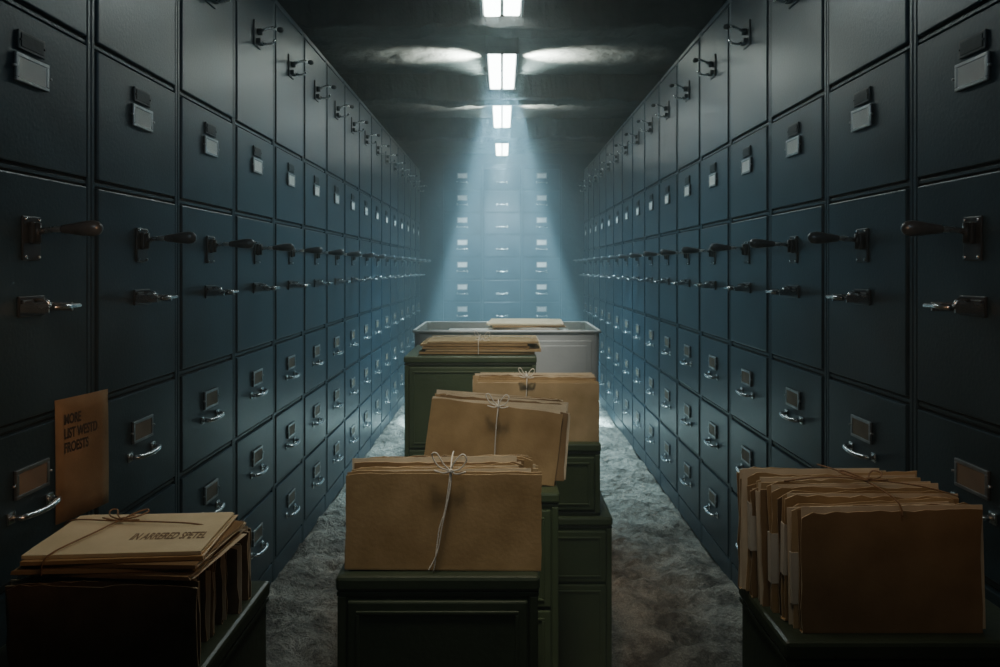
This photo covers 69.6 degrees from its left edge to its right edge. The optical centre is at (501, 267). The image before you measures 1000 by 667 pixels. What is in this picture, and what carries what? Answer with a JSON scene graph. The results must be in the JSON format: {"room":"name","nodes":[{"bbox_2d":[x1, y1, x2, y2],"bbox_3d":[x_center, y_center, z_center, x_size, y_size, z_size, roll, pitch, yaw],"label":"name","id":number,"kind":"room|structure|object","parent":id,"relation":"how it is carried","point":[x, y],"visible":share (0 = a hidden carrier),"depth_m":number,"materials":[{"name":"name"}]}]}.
{"room":"archive room","nodes":[
{"label":"archive room","id":0,"kind":"room"},
{"bbox_2d":[308,34,696,153],"bbox_3d":[0.000,-2.080,6.151,4.069,0.150,13.547,0,0,0],"label":"ceiling","id":1,"kind":"structure","parent":0,"point":[436,53],"depth_m":7.13,"materials":[{"name":"paint"}]},
{"bbox_2d":[339,73,663,107],"bbox_3d":[0.000,-1.888,7.623,3.920,0.341,0.287,0,0,0],"label":"ceiling beam","id":2,"kind":"structure","parent":1,"relation":"attached to","point":[444,90],"depth_m":7.50,"materials":[{"name":"concrete"}]},
{"bbox_2d":[277,0,726,39],"bbox_3d":[0.000,-1.893,5.347,3.920,0.332,0.280,0,0,0],"label":"ceiling beam","id":3,"kind":"structure","parent":1,"relation":"attached to","point":[379,19],"depth_m":5.23,"materials":[{"name":"concrete"}]},
{"bbox_2d":[485,35,518,89],"bbox_3d":[0.000,-1.917,6.760,0.288,0.185,1.264,0,0,0],"label":"ceiling lamp","id":4,"kind":"object","parent":1,"relation":"hanging from","point":[501,54],"visible":0.96,"depth_m":6.41,"materials":[{"name":"white plastic"}]},
{"bbox_2d":[479,0,524,16],"bbox_3d":[0.000,-1.917,4.720,0.310,0.185,1.330,0,0,0],"label":"ceiling lamp","id":5,"kind":"object","parent":1,"relation":"hanging from","point":[491,8],"visible":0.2,"depth_m":5.07,"materials":[{"name":"white"}]},
{"bbox_2d":[491,105,512,127],"bbox_3d":[0.000,-1.917,8.750,0.248,0.185,1.330,0,0,0],"label":"ceiling lamp","id":6,"kind":"object","parent":1,"relation":"hanging from","point":[501,114],"visible":0.7,"depth_m":8.69,"materials":[{"name":"white"}]},
{"bbox_2d":[494,140,509,155],"bbox_3d":[0.000,-1.917,11.150,0.223,0.185,1.197,0,0,0],"label":"ceiling lamp","id":7,"kind":"object","parent":1,"relation":"hanging from","point":[501,146],"visible":0.78,"depth_m":11.02,"materials":[{"name":"white"}]},
{"bbox_2d":[376,117,628,142],"bbox_3d":[0.000,-1.889,9.804,3.920,0.361,0.300,0,0,0],"label":"ceiling beam","id":8,"kind":"structure","parent":1,"relation":"attached to","point":[598,130],"depth_m":9.68,"materials":[{"name":"concrete"}]},
{"bbox_2d":[407,153,597,324],"bbox_3d":[0.000,-0.180,12.800,4.200,3.900,0.200,0,0,0],"label":"wall","id":9,"kind":"structure","parent":0,"point":[430,165],"depth_m":12.70,"materials":[{"name":"paint"}]},
{"bbox_2d":[266,401,741,666],"bbox_3d":[0.000,1.800,6.150,4.212,0.101,13.500,0,0,0],"label":"floor","id":10,"kind":"structure","parent":0,"point":[673,605],"depth_m":4.06,"materials":[{"name":"grey carpet"}]},
{"bbox_2d":[0,0,102,647],"bbox_3d":[-1.501,0.120,1.950,0.838,3.300,0.598,0,0,0],"label":"filing cabinet","id":11,"kind":"object","parent":10,"relation":"on","point":[46,226],"visible":0.76,"depth_m":1.98,"materials":[{"name":"blue metal"}]},
{"bbox_2d":[55,389,108,524],"bbox_3d":[-1.250,0.555,2.152,0.010,0.355,0.205,0,0,11],"label":"paper notice","id":12,"kind":"object","parent":11,"relation":"attached to","point":[81,421],"visible":1,"depth_m":2.14,"materials":[{"name":"brown paper"}]},
{"bbox_2d":[0,581,269,666],"bbox_3d":[-0.725,1.235,1.423,0.410,1.070,0.393,0,0,0],"label":"base cabinet","id":13,"kind":"object","parent":10,"relation":"on","point":[240,641],"visible":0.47,"depth_m":1.46,"materials":[{"name":"green metal"}]},
{"bbox_2d":[5,577,193,656],"bbox_3d":[-0.716,0.625,1.283,0.335,0.149,0.017,0,0,1],"label":"folder","id":14,"kind":"object","parent":13,"relation":"on","point":[13,583],"visible":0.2,"depth_m":1.29,"materials":[{"name":"paper"}]},
{"bbox_2d":[6,580,200,666],"bbox_3d":[-0.696,0.624,1.260,0.330,0.152,0.015,0,1,-1],"label":"folder","id":15,"kind":"object","parent":13,"relation":"on","point":[156,623],"visible":1,"depth_m":1.25,"materials":[{"name":"paper"}]},
{"bbox_2d":[22,529,246,580],"bbox_3d":[-0.689,0.538,1.373,0.328,0.009,0.232,0,0,4],"label":"folder","id":16,"kind":"object","parent":15,"relation":"on","point":[173,575],"visible":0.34,"depth_m":1.26,"materials":[{"name":"paper"}]},
{"bbox_2d":[10,551,215,574],"bbox_3d":[-0.698,0.529,1.371,0.322,0.010,0.228,0,0,-3],"label":"folder","id":17,"kind":"object","parent":16,"relation":"on","point":[20,570],"visible":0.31,"depth_m":1.26,"materials":[{"name":"paper"}]},
{"bbox_2d":[22,520,245,568],"bbox_3d":[-0.684,0.520,1.370,0.314,0.009,0.225,0,0,2],"label":"folder","id":18,"kind":"object","parent":17,"relation":"on","point":[236,526],"visible":0.27,"depth_m":1.26,"materials":[{"name":"paper"}]},
{"bbox_2d":[20,515,237,565],"bbox_3d":[-0.691,0.512,1.370,0.312,0.009,0.226,0,0,-5],"label":"folder","id":19,"kind":"object","parent":18,"relation":"on","point":[54,561],"visible":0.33,"depth_m":1.26,"materials":[{"name":"paper"}]},
{"bbox_2d":[21,512,234,558],"bbox_3d":[-0.692,0.504,1.367,0.307,0.009,0.207,0,0,-4],"label":"folder","id":20,"kind":"object","parent":19,"relation":"on","point":[119,539],"visible":0.98,"depth_m":1.34,"materials":[{"name":"paper"}]},
{"bbox_2d":[40,508,202,576],"bbox_3d":[-0.705,0.510,1.387,0.279,0.051,0.201,0,0,-21],"label":"twine","id":21,"kind":"object","parent":20,"relation":"attached to","point":[120,519],"visible":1,"depth_m":1.40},
{"bbox_2d":[198,567,210,641],"bbox_3d":[-0.707,0.627,1.351,0.319,0.145,0.016,0,-2,-1],"label":"folder","id":22,"kind":"object","parent":13,"relation":"on","point":[204,577],"visible":0.07,"depth_m":1.35,"materials":[{"name":"paper"}]},
{"bbox_2d":[209,561,215,636],"bbox_3d":[-0.717,0.625,1.373,0.341,0.150,0.017,0,-2,0],"label":"folder","id":23,"kind":"object","parent":13,"relation":"on","point":[212,566],"visible":0.06,"depth_m":1.36,"materials":[{"name":"paper"}]},
{"bbox_2d":[215,554,225,624],"bbox_3d":[-0.703,0.625,1.411,0.320,0.149,0.017,0,0,-1],"label":"folder","id":24,"kind":"object","parent":13,"relation":"on","point":[220,610],"visible":0.05,"depth_m":1.41,"materials":[{"name":"paper"}]},
{"bbox_2d":[226,543,241,613],"bbox_3d":[-0.696,0.626,1.454,0.340,0.148,0.018,0,0,-1],"label":"folder","id":25,"kind":"object","parent":13,"relation":"on","point":[234,554],"visible":0.12,"depth_m":1.45,"materials":[{"name":"paper"}]},
{"bbox_2d":[237,526,250,599],"bbox_3d":[-0.694,0.620,1.524,0.325,0.159,0.018,0,0,1],"label":"folder","id":26,"kind":"object","parent":13,"relation":"on","point":[245,541],"visible":0.09,"depth_m":1.51,"materials":[{"name":"paper"}]},
{"bbox_2d":[90,0,196,514],"bbox_3d":[-1.501,0.120,2.550,0.838,3.300,0.598,0,0,0],"label":"filing cabinet","id":27,"kind":"object","parent":10,"relation":"on","point":[133,43],"visible":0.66,"depth_m":2.51,"materials":[{"name":"blue metal"}]},
{"bbox_2d":[177,0,254,512],"bbox_3d":[-1.501,0.120,3.150,0.838,3.300,0.598,0,0,0],"label":"filing cabinet","id":28,"kind":"object","parent":10,"relation":"on","point":[205,28],"visible":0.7,"depth_m":3.10,"materials":[{"name":"blue metal"}]},
{"bbox_2d":[234,0,293,584],"bbox_3d":[-1.501,0.120,3.750,0.838,3.300,0.598,0,0,0],"label":"filing cabinet","id":29,"kind":"object","parent":10,"relation":"on","point":[254,41],"visible":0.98,"depth_m":3.69,"materials":[{"name":"blue metal"}]},
{"bbox_2d":[273,0,322,580],"bbox_3d":[-1.501,0.120,4.350,0.838,3.300,0.598,0,0,0],"label":"filing cabinet","id":30,"kind":"object","parent":10,"relation":"on","point":[288,74],"visible":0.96,"depth_m":4.27,"materials":[{"name":"blue metal"}]},
{"bbox_2d":[303,32,344,540],"bbox_3d":[-1.501,0.120,4.950,0.838,3.300,0.598,0,0,0],"label":"filing cabinet","id":31,"kind":"object","parent":10,"relation":"on","point":[314,81],"visible":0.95,"depth_m":4.89,"materials":[{"name":"blue metal"}]},
{"bbox_2d":[326,59,361,508],"bbox_3d":[-1.501,0.120,5.550,0.838,3.300,0.598,0,0,0],"label":"filing cabinet","id":32,"kind":"object","parent":10,"relation":"on","point":[335,105],"visible":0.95,"depth_m":5.50,"materials":[{"name":"blue metal"}]},
{"bbox_2d":[344,81,374,483],"bbox_3d":[-1.501,0.120,6.150,0.838,3.300,0.598,0,0,0],"label":"filing cabinet","id":33,"kind":"object","parent":10,"relation":"on","point":[351,123],"visible":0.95,"depth_m":6.10,"materials":[{"name":"blue metal"}]},
{"bbox_2d":[359,98,386,457],"bbox_3d":[-1.501,0.120,6.750,0.838,3.300,0.598,0,0,0],"label":"filing cabinet","id":34,"kind":"object","parent":10,"relation":"on","point":[365,143],"visible":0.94,"depth_m":6.69,"materials":[{"name":"blue metal"}]},
{"bbox_2d":[371,113,395,446],"bbox_3d":[-1.501,0.120,7.350,0.838,3.300,0.598,0,0,0],"label":"filing cabinet","id":35,"kind":"object","parent":10,"relation":"on","point":[376,153],"visible":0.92,"depth_m":7.29,"materials":[{"name":"blue metal"}]},
{"bbox_2d":[381,125,403,433],"bbox_3d":[-1.501,0.120,7.950,0.838,3.300,0.598,0,0,0],"label":"filing cabinet","id":36,"kind":"object","parent":10,"relation":"on","point":[385,136],"visible":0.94,"depth_m":7.90,"materials":[{"name":"blue metal"}]},
{"bbox_2d":[390,135,410,420],"bbox_3d":[-1.501,0.120,8.550,0.838,3.300,0.598,0,0,0],"label":"filing cabinet","id":37,"kind":"object","parent":10,"relation":"on","point":[394,169],"visible":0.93,"depth_m":8.49,"materials":[{"name":"blue metal"}]},
{"bbox_2d":[397,144,416,411],"bbox_3d":[-1.501,0.120,9.150,0.838,3.300,0.598,0,0,0],"label":"filing cabinet","id":38,"kind":"object","parent":10,"relation":"on","point":[400,210],"visible":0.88,"depth_m":9.08,"materials":[{"name":"blue metal"}]},
{"bbox_2d":[404,152,421,401],"bbox_3d":[-1.501,0.120,9.750,0.838,3.300,0.598,0,0,0],"label":"filing cabinet","id":39,"kind":"object","parent":10,"relation":"on","point":[407,181],"visible":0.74,"depth_m":9.68,"materials":[{"name":"blue metal"}]},
{"bbox_2d":[410,159,426,350],"bbox_3d":[-1.501,0.120,10.350,0.838,3.300,0.598,0,0,0],"label":"filing cabinet","id":40,"kind":"object","parent":10,"relation":"on","point":[412,165],"visible":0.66,"depth_m":10.29,"materials":[{"name":"blue metal"}]},
{"bbox_2d":[415,165,430,327],"bbox_3d":[-1.501,0.120,10.950,0.838,3.300,0.598,0,0,0],"label":"filing cabinet","id":41,"kind":"object","parent":10,"relation":"on","point":[417,171],"visible":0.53,"depth_m":10.90,"materials":[{"name":"blue metal"}]},
{"bbox_2d":[336,562,539,666],"bbox_3d":[-0.146,1.235,1.857,0.464,1.070,0.473,0,0,0],"label":"base cabinet","id":42,"kind":"object","parent":10,"relation":"on","point":[387,618],"visible":0.73,"depth_m":1.63,"materials":[{"name":"green metal"}]},
{"bbox_2d":[352,466,502,470],"bbox_3d":[-0.150,0.584,1.692,0.413,0.231,0.012,0,-1,0],"label":"folder","id":43,"kind":"object","parent":42,"relation":"on","point":[482,467],"visible":0.09,"depth_m":1.70,"materials":[{"name":"paper"}]},
{"bbox_2d":[352,456,523,469],"bbox_3d":[-0.150,0.575,1.717,0.412,0.250,0.013,0,-1,0],"label":"folder","id":44,"kind":"object","parent":42,"relation":"on","point":[357,463],"visible":0.12,"depth_m":1.72,"materials":[{"name":"paper"}]},
{"bbox_2d":[345,470,541,570],"bbox_3d":[-0.135,0.585,1.668,0.454,0.226,0.012,1,-2,0],"label":"folder","id":45,"kind":"object","parent":42,"relation":"on","point":[492,521],"visible":0.97,"depth_m":1.66,"materials":[{"name":"paper"}]},
{"bbox_2d":[428,451,466,571],"bbox_3d":[-0.124,0.558,1.710,0.091,0.279,0.144,0,0,0],"label":"twine","id":46,"kind":"object","parent":45,"relation":"attached to","point":[448,470],"visible":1,"depth_m":1.65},
{"bbox_2d":[380,462,518,467],"bbox_3d":[-0.151,0.582,1.705,0.391,0.236,0.012,-1,-1,0],"label":"folder","id":47,"kind":"object","parent":42,"relation":"on","point":[507,464],"visible":0.08,"depth_m":1.71,"materials":[{"name":"paper"}]},
{"bbox_2d":[370,455,532,471],"bbox_3d":[-0.134,0.576,1.729,0.417,0.248,0.012,0,-1,0],"label":"folder","id":48,"kind":"object","parent":42,"relation":"on","point":[528,463],"visible":0.08,"depth_m":1.73,"materials":[{"name":"paper"}]},
{"bbox_2d":[379,468,530,471],"bbox_3d":[-0.129,0.585,1.680,0.410,0.230,0.012,-1,-1,0],"label":"folder","id":49,"kind":"object","parent":42,"relation":"on","point":[501,469],"visible":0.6,"depth_m":1.68,"materials":[{"name":"paper"}]},
{"bbox_2d":[443,164,481,320],"bbox_3d":[-0.660,0.020,12.265,0.658,3.500,0.670,0,0,0],"label":"filing cabinet","id":50,"kind":"object","parent":10,"relation":"on","point":[462,183],"visible":0.73,"depth_m":11.98,"materials":[{"name":"blue metal"}]},
{"bbox_2d":[404,345,536,456],"bbox_3d":[-0.160,1.107,3.893,0.670,1.325,0.563,0,0,0],"label":"cabinet","id":51,"kind":"object","parent":10,"relation":"on","point":[425,374],"visible":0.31,"depth_m":3.62,"materials":[{"name":"green metal"}]},
{"bbox_2d":[419,349,534,353],"bbox_3d":[-0.128,0.435,3.850,0.596,0.013,0.345,0,0,1],"label":"folder","id":52,"kind":"object","parent":51,"relation":"on","point":[423,351],"visible":0.41,"depth_m":3.68,"materials":[{"name":"paper"}]},
{"bbox_2d":[426,343,540,351],"bbox_3d":[-0.091,0.421,3.844,0.596,0.013,0.343,0,0,2],"label":"folder","id":53,"kind":"object","parent":52,"relation":"on","point":[534,347],"visible":0.48,"depth_m":3.68,"materials":[{"name":"paper"}]},
{"bbox_2d":[422,343,529,348],"bbox_3d":[-0.134,0.408,3.851,0.553,0.013,0.344,0,0,-1],"label":"folder","id":54,"kind":"object","parent":53,"relation":"on","point":[527,346],"visible":0.48,"depth_m":3.68,"materials":[{"name":"paper"}]},
{"bbox_2d":[420,338,527,345],"bbox_3d":[-0.142,0.395,3.850,0.552,0.013,0.344,0,0,1],"label":"folder","id":55,"kind":"object","parent":54,"relation":"on","point":[424,343],"visible":0.48,"depth_m":3.68,"materials":[{"name":"paper"}]},
{"bbox_2d":[427,335,539,342],"bbox_3d":[-0.096,0.381,3.855,0.577,0.013,0.344,0,0,0],"label":"folder","id":56,"kind":"object","parent":55,"relation":"on","point":[534,339],"visible":0.91,"depth_m":3.78,"materials":[{"name":"paper"}]},
{"bbox_2d":[427,330,531,354],"bbox_3d":[-0.115,0.380,3.850,0.472,0.120,0.327,0,0,-35],"label":"twine","id":57,"kind":"object","parent":56,"relation":"on","point":[479,336],"visible":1,"depth_m":3.85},
{"bbox_2d":[482,164,521,320],"bbox_3d":[0.000,0.020,12.265,0.658,3.500,0.670,0,0,0],"label":"filing cabinet","id":58,"kind":"object","parent":10,"relation":"on","point":[501,183],"visible":0.77,"depth_m":11.98,"materials":[{"name":"blue metal"}]},
{"bbox_2d":[412,321,600,381],"bbox_3d":[0.030,1.075,4.770,1.164,1.390,0.744,0,0,0],"label":"bin","id":59,"kind":"object","parent":10,"relation":"on","point":[575,349],"visible":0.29,"depth_m":4.40,"materials":[{"name":"grey metal"}]},
{"bbox_3d":[0.034,0.541,4.770,0.958,0.026,0.564,0,0,0],"label":"folder","id":60,"kind":"object","parent":59,"relation":"in","visible":0},
{"bbox_3d":[0.043,0.515,4.772,0.920,0.026,0.566,0,0,-1],"label":"folder","id":61,"kind":"object","parent":60,"relation":"on","visible":0},
{"bbox_3d":[0.040,0.488,4.772,0.890,0.026,0.566,0,0,1],"label":"folder","id":62,"kind":"object","parent":61,"relation":"on","visible":0},
{"bbox_3d":[0.046,0.461,4.771,0.866,0.026,0.565,0,0,-2],"label":"folder","id":63,"kind":"object","parent":62,"relation":"on","visible":0},
{"bbox_2d":[449,328,568,329],"bbox_3d":[0.042,0.435,4.771,0.834,0.026,0.564,0,0,2],"label":"folder","id":64,"kind":"object","parent":63,"relation":"on","point":[450,328],"visible":0.04,"depth_m":4.95,"materials":[{"name":"paper"}]},
{"bbox_3d":[0.122,0.410,4.801,0.417,0.013,0.465,0,0,4],"label":"folder","id":65,"kind":"object","parent":64,"relation":"on","visible":0},
{"bbox_2d":[489,325,559,329],"bbox_3d":[0.137,0.398,4.800,0.430,0.012,0.464,0,0,-5],"label":"folder","id":66,"kind":"object","parent":65,"relation":"on","point":[489,325],"visible":0.11,"depth_m":4.59,"materials":[{"name":"paper"}]},
{"bbox_2d":[488,326,558,329],"bbox_3d":[0.159,0.385,4.801,0.447,0.013,0.466,0,0,7],"label":"folder","id":67,"kind":"object","parent":66,"relation":"on","point":[490,327],"visible":0.39,"depth_m":4.59,"materials":[{"name":"paper"}]},
{"bbox_2d":[491,325,565,326],"bbox_3d":[0.162,0.371,4.801,0.474,0.013,0.464,0,0,-3],"label":"folder","id":68,"kind":"object","parent":67,"relation":"on","point":[491,325],"visible":0.44,"depth_m":4.58,"materials":[{"name":"paper"}]},
{"bbox_2d":[486,318,562,324],"bbox_3d":[0.156,0.358,4.801,0.493,0.013,0.465,0,0,3],"label":"folder","id":69,"kind":"object","parent":68,"relation":"on","point":[494,321],"visible":1,"depth_m":4.75,"materials":[{"name":"paper"}]},
{"bbox_2d":[522,164,560,318],"bbox_3d":[0.660,0.020,12.265,0.658,3.500,0.670,0,0,0],"label":"filing cabinet","id":70,"kind":"object","parent":10,"relation":"on","point":[541,183],"visible":0.8,"depth_m":11.98,"materials":[{"name":"blue metal"}]},
{"bbox_2d":[538,481,559,666],"bbox_3d":[-0.045,1.235,2.428,0.450,1.070,0.393,0,0,0],"label":"base cabinet","id":71,"kind":"object","parent":10,"relation":"on","point":[550,496],"visible":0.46,"depth_m":2.24,"materials":[{"name":"green metal"}]},
{"bbox_2d":[424,396,562,485],"bbox_3d":[-0.027,0.552,2.296,0.456,0.294,0.028,0,0,-7],"label":"folder","id":72,"kind":"object","parent":71,"relation":"on","point":[460,426],"visible":0.58,"depth_m":2.29,"materials":[{"name":"paper"}]},
{"bbox_2d":[436,392,559,399],"bbox_3d":[-0.019,0.544,2.349,0.430,0.280,0.028,0,0,-7],"label":"folder","id":73,"kind":"object","parent":71,"relation":"on","point":[437,394],"visible":0.07,"depth_m":2.36,"materials":[{"name":"paper"}]},
{"bbox_2d":[485,393,509,454],"bbox_3d":[-0.014,0.531,2.317,0.076,0.280,0.141,0,0,0],"label":"twine","id":74,"kind":"object","parent":73,"relation":"attached to","point":[496,405],"visible":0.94,"depth_m":2.25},
{"bbox_2d":[440,393,568,412],"bbox_3d":[-0.001,0.544,2.336,0.444,0.282,0.028,0,0,-7],"label":"folder","id":75,"kind":"object","parent":71,"relation":"on","point":[448,395],"visible":0.16,"depth_m":2.34,"materials":[{"name":"paper"}]},
{"bbox_2d":[491,402,569,480],"bbox_3d":[0.004,0.552,2.309,0.442,0.270,0.028,0,0,-7],"label":"folder","id":76,"kind":"object","parent":71,"relation":"on","point":[560,475],"visible":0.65,"depth_m":2.33,"materials":[{"name":"paper"}]},
{"bbox_2d":[573,165,588,321],"bbox_3d":[1.501,0.120,10.950,0.838,3.300,0.598,0,0,0],"label":"filing cabinet","id":77,"kind":"object","parent":10,"relation":"on","point":[586,171],"visible":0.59,"depth_m":10.90,"materials":[{"name":"blue metal"}]},
{"bbox_2d":[558,491,612,666],"bbox_3d":[0.170,1.380,3.092,0.540,0.780,0.493,0,0,0],"label":"base cabinet","id":78,"kind":"object","parent":10,"relation":"on","point":[584,541],"visible":0.45,"depth_m":2.85,"materials":[{"name":"green metal"}]},
{"bbox_2d":[556,442,600,514],"bbox_3d":[0.148,0.844,3.092,0.496,0.288,0.463,0,0,0],"label":"base cabinet","id":79,"kind":"object","parent":78,"relation":"on","point":[579,492],"visible":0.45,"depth_m":2.87,"materials":[{"name":"green metal"}]},
{"bbox_2d":[473,373,593,391],"bbox_3d":[0.134,0.569,2.980,0.512,0.264,0.022,0,0,1],"label":"folder","id":80,"kind":"object","parent":79,"relation":"on","point":[476,376],"visible":0.08,"depth_m":2.98,"materials":[{"name":"paper"}]},
{"bbox_2d":[478,376,593,380],"bbox_3d":[0.138,0.570,2.932,0.476,0.260,0.022,0,0,1],"label":"folder","id":81,"kind":"object","parent":79,"relation":"on","point":[480,377],"visible":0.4,"depth_m":2.93,"materials":[{"name":"paper"}]},
{"bbox_2d":[475,380,598,441],"bbox_3d":[0.142,0.577,2.915,0.502,0.246,0.022,0,0,1],"label":"folder","id":82,"kind":"object","parent":79,"relation":"on","point":[582,397],"visible":0.44,"depth_m":2.91,"materials":[{"name":"paper"}]},
{"bbox_2d":[479,374,596,380],"bbox_3d":[0.145,0.569,2.948,0.483,0.263,0.023,0,0,1],"label":"folder","id":83,"kind":"object","parent":79,"relation":"on","point":[591,377],"visible":0.13,"depth_m":2.95,"materials":[{"name":"paper"}]},
{"bbox_2d":[577,159,593,324],"bbox_3d":[1.501,0.120,10.350,0.838,3.300,0.598,0,0,0],"label":"filing cabinet","id":84,"kind":"object","parent":10,"relation":"on","point":[591,165],"visible":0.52,"depth_m":10.29,"materials":[{"name":"blue metal"}]},
{"bbox_2d":[582,152,599,400],"bbox_3d":[1.501,0.120,9.750,0.838,3.300,0.598,0,0,0],"label":"filing cabinet","id":85,"kind":"object","parent":10,"relation":"on","point":[596,181],"visible":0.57,"depth_m":9.64,"materials":[{"name":"blue metal"}]},
{"bbox_2d":[587,144,606,410],"bbox_3d":[1.501,0.120,9.150,0.838,3.300,0.598,0,0,0],"label":"filing cabinet","id":86,"kind":"object","parent":10,"relation":"on","point":[603,210],"visible":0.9,"depth_m":9.08,"materials":[{"name":"blue metal"}]},
{"bbox_2d":[593,135,613,420],"bbox_3d":[1.501,0.120,8.550,0.838,3.300,0.598,0,0,0],"label":"filing cabinet","id":87,"kind":"object","parent":10,"relation":"on","point":[609,169],"visible":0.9,"depth_m":8.49,"materials":[{"name":"blue metal"}]},
{"bbox_2d":[600,125,622,433],"bbox_3d":[1.501,0.120,7.950,0.838,3.300,0.598,0,0,0],"label":"filing cabinet","id":88,"kind":"object","parent":10,"relation":"on","point":[618,136],"visible":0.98,"depth_m":7.90,"materials":[{"name":"blue metal"}]},
{"bbox_2d":[608,113,632,446],"bbox_3d":[1.501,0.120,7.350,0.838,3.300,0.598,0,0,0],"label":"filing cabinet","id":89,"kind":"object","parent":10,"relation":"on","point":[627,153],"visible":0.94,"depth_m":7.29,"materials":[{"name":"blue metal"}]},
{"bbox_2d":[617,98,644,463],"bbox_3d":[1.501,0.120,6.750,0.838,3.300,0.598,0,0,0],"label":"filing cabinet","id":90,"kind":"object","parent":10,"relation":"on","point":[638,143],"visible":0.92,"depth_m":6.73,"materials":[{"name":"blue metal"}]},
{"bbox_2d":[629,81,659,483],"bbox_3d":[1.501,0.120,6.150,0.838,3.300,0.598,0,0,0],"label":"filing cabinet","id":91,"kind":"object","parent":10,"relation":"on","point":[652,123],"visible":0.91,"depth_m":6.10,"materials":[{"name":"blue metal"}]},
{"bbox_2d":[642,59,677,508],"bbox_3d":[1.501,0.120,5.550,0.838,3.300,0.598,0,0,0],"label":"filing cabinet","id":92,"kind":"object","parent":10,"relation":"on","point":[668,105],"visible":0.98,"depth_m":5.53,"materials":[{"name":"blue metal"}]},
{"bbox_2d":[659,32,700,540],"bbox_3d":[1.501,0.120,4.950,0.838,3.300,0.598,0,0,0],"label":"filing cabinet","id":93,"kind":"object","parent":10,"relation":"on","point":[689,81],"visible":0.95,"depth_m":4.91,"materials":[{"name":"blue metal"}]},
{"bbox_2d":[681,0,730,579],"bbox_3d":[1.501,0.120,4.350,0.838,3.300,0.598,0,0,0],"label":"filing cabinet","id":94,"kind":"object","parent":10,"relation":"on","point":[715,74],"visible":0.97,"depth_m":4.28,"materials":[{"name":"blue metal"}]},
{"bbox_2d":[710,0,769,589],"bbox_3d":[1.501,0.120,3.750,0.838,3.300,0.598,0,0,0],"label":"filing cabinet","id":95,"kind":"object","parent":10,"relation":"on","point":[749,42],"visible":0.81,"depth_m":3.72,"materials":[{"name":"blue metal"}]},
{"bbox_2d":[749,0,826,468],"bbox_3d":[1.501,0.120,3.150,0.838,3.300,0.598,0,0,0],"label":"filing cabinet","id":96,"kind":"object","parent":10,"relation":"on","point":[798,28],"visible":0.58,"depth_m":3.12,"materials":[{"name":"blue metal"}]},
{"bbox_2d":[807,0,913,471],"bbox_3d":[1.501,0.120,2.550,0.838,3.300,0.598,0,0,0],"label":"filing cabinet","id":97,"kind":"object","parent":10,"relation":"on","point":[870,295],"visible":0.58,"depth_m":2.50,"materials":[{"name":"blue metal"}]},
{"bbox_2d":[739,588,999,666],"bbox_3d":[0.780,1.235,1.478,0.500,1.070,0.283,0,0,0],"label":"base cabinet","id":98,"kind":"object","parent":10,"relation":"on","point":[768,640],"visible":0.63,"depth_m":1.35,"materials":[{"name":"green metal"}]},
{"bbox_2d":[747,477,768,597],"bbox_3d":[0.706,0.573,1.538,0.356,0.255,0.021,0,-1,0],"label":"folder","id":99,"kind":"object","parent":98,"relation":"on","point":[751,503],"visible":0.12,"depth_m":1.53,"materials":[{"name":"paper"}]},
{"bbox_2d":[755,488,769,606],"bbox_3d":[0.705,0.577,1.498,0.351,0.253,0.025,0,0,1],"label":"folder","id":100,"kind":"object","parent":98,"relation":"on","point":[762,519],"visible":0.1,"depth_m":1.49,"materials":[{"name":"paper"}]},
{"bbox_2d":[777,496,781,615],"bbox_3d":[0.715,0.577,1.451,0.315,0.246,0.020,-1,-1,-1],"label":"folder","id":101,"kind":"object","parent":98,"relation":"on","point":[779,500],"visible":0.03,"depth_m":1.46,"materials":[{"name":"paper"}]},
{"bbox_2d":[739,467,874,590],"bbox_3d":[0.674,0.569,1.564,0.321,0.269,0.027,0,0,0],"label":"folder","id":102,"kind":"object","parent":98,"relation":"on","point":[751,475],"visible":0.16,"depth_m":1.56,"materials":[{"name":"paper"}]},
{"bbox_2d":[737,468,885,588],"bbox_3d":[0.682,0.570,1.580,0.330,0.260,0.021,0,-1,-1],"label":"folder","id":103,"kind":"object","parent":98,"relation":"on","point":[739,474],"visible":0.09,"depth_m":1.58,"materials":[{"name":"paper"}]},
{"bbox_2d":[755,471,920,600],"bbox_3d":[0.710,0.567,1.516,0.351,0.267,0.020,-1,-1,-1],"label":"folder","id":104,"kind":"object","parent":98,"relation":"on","point":[897,476],"visible":0.12,"depth_m":1.52,"materials":[{"name":"paper"}]},
{"bbox_2d":[766,481,938,612],"bbox_3d":[0.723,0.569,1.474,0.355,0.262,0.021,0,-2,-1],"label":"folder","id":105,"kind":"object","parent":98,"relation":"on","point":[775,490],"visible":0.16,"depth_m":1.47,"materials":[{"name":"paper"}]},
{"bbox_2d":[784,464,958,516],"bbox_3d":[0.740,0.445,1.450,0.280,0.060,0.172,0,0,42],"label":"twine","id":106,"kind":"object","parent":105,"relation":"attached to","point":[853,476],"visible":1,"depth_m":1.44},
{"bbox_2d":[780,490,958,620],"bbox_3d":[0.732,0.571,1.430,0.350,0.257,0.020,1,-1,0],"label":"folder","id":107,"kind":"object","parent":98,"relation":"on","point":[790,499],"visible":0.2,"depth_m":1.42,"materials":[{"name":"paper"}]},
{"bbox_2d":[787,497,954,627],"bbox_3d":[0.726,0.578,1.408,0.337,0.244,0.020,-1,-1,-1],"label":"folder","id":108,"kind":"object","parent":98,"relation":"on","point":[792,529],"visible":0.22,"depth_m":1.41,"materials":[{"name":"paper"}]},
{"bbox_2d":[797,502,985,632],"bbox_3d":[0.751,0.577,1.388,0.357,0.245,0.020,0,-1,0],"label":"folder","id":109,"kind":"object","parent":98,"relation":"on","point":[864,568],"visible":1,"depth_m":1.38,"materials":[{"name":"paper"}]},
{"bbox_2d":[901,0,999,607],"bbox_3d":[1.501,0.120,1.950,0.838,3.300,0.598,0,0,0],"label":"filing cabinet","id":110,"kind":"object","parent":10,"relation":"on","point":[955,226],"visible":0.68,"depth_m":2.00,"materials":[{"name":"blue metal"}]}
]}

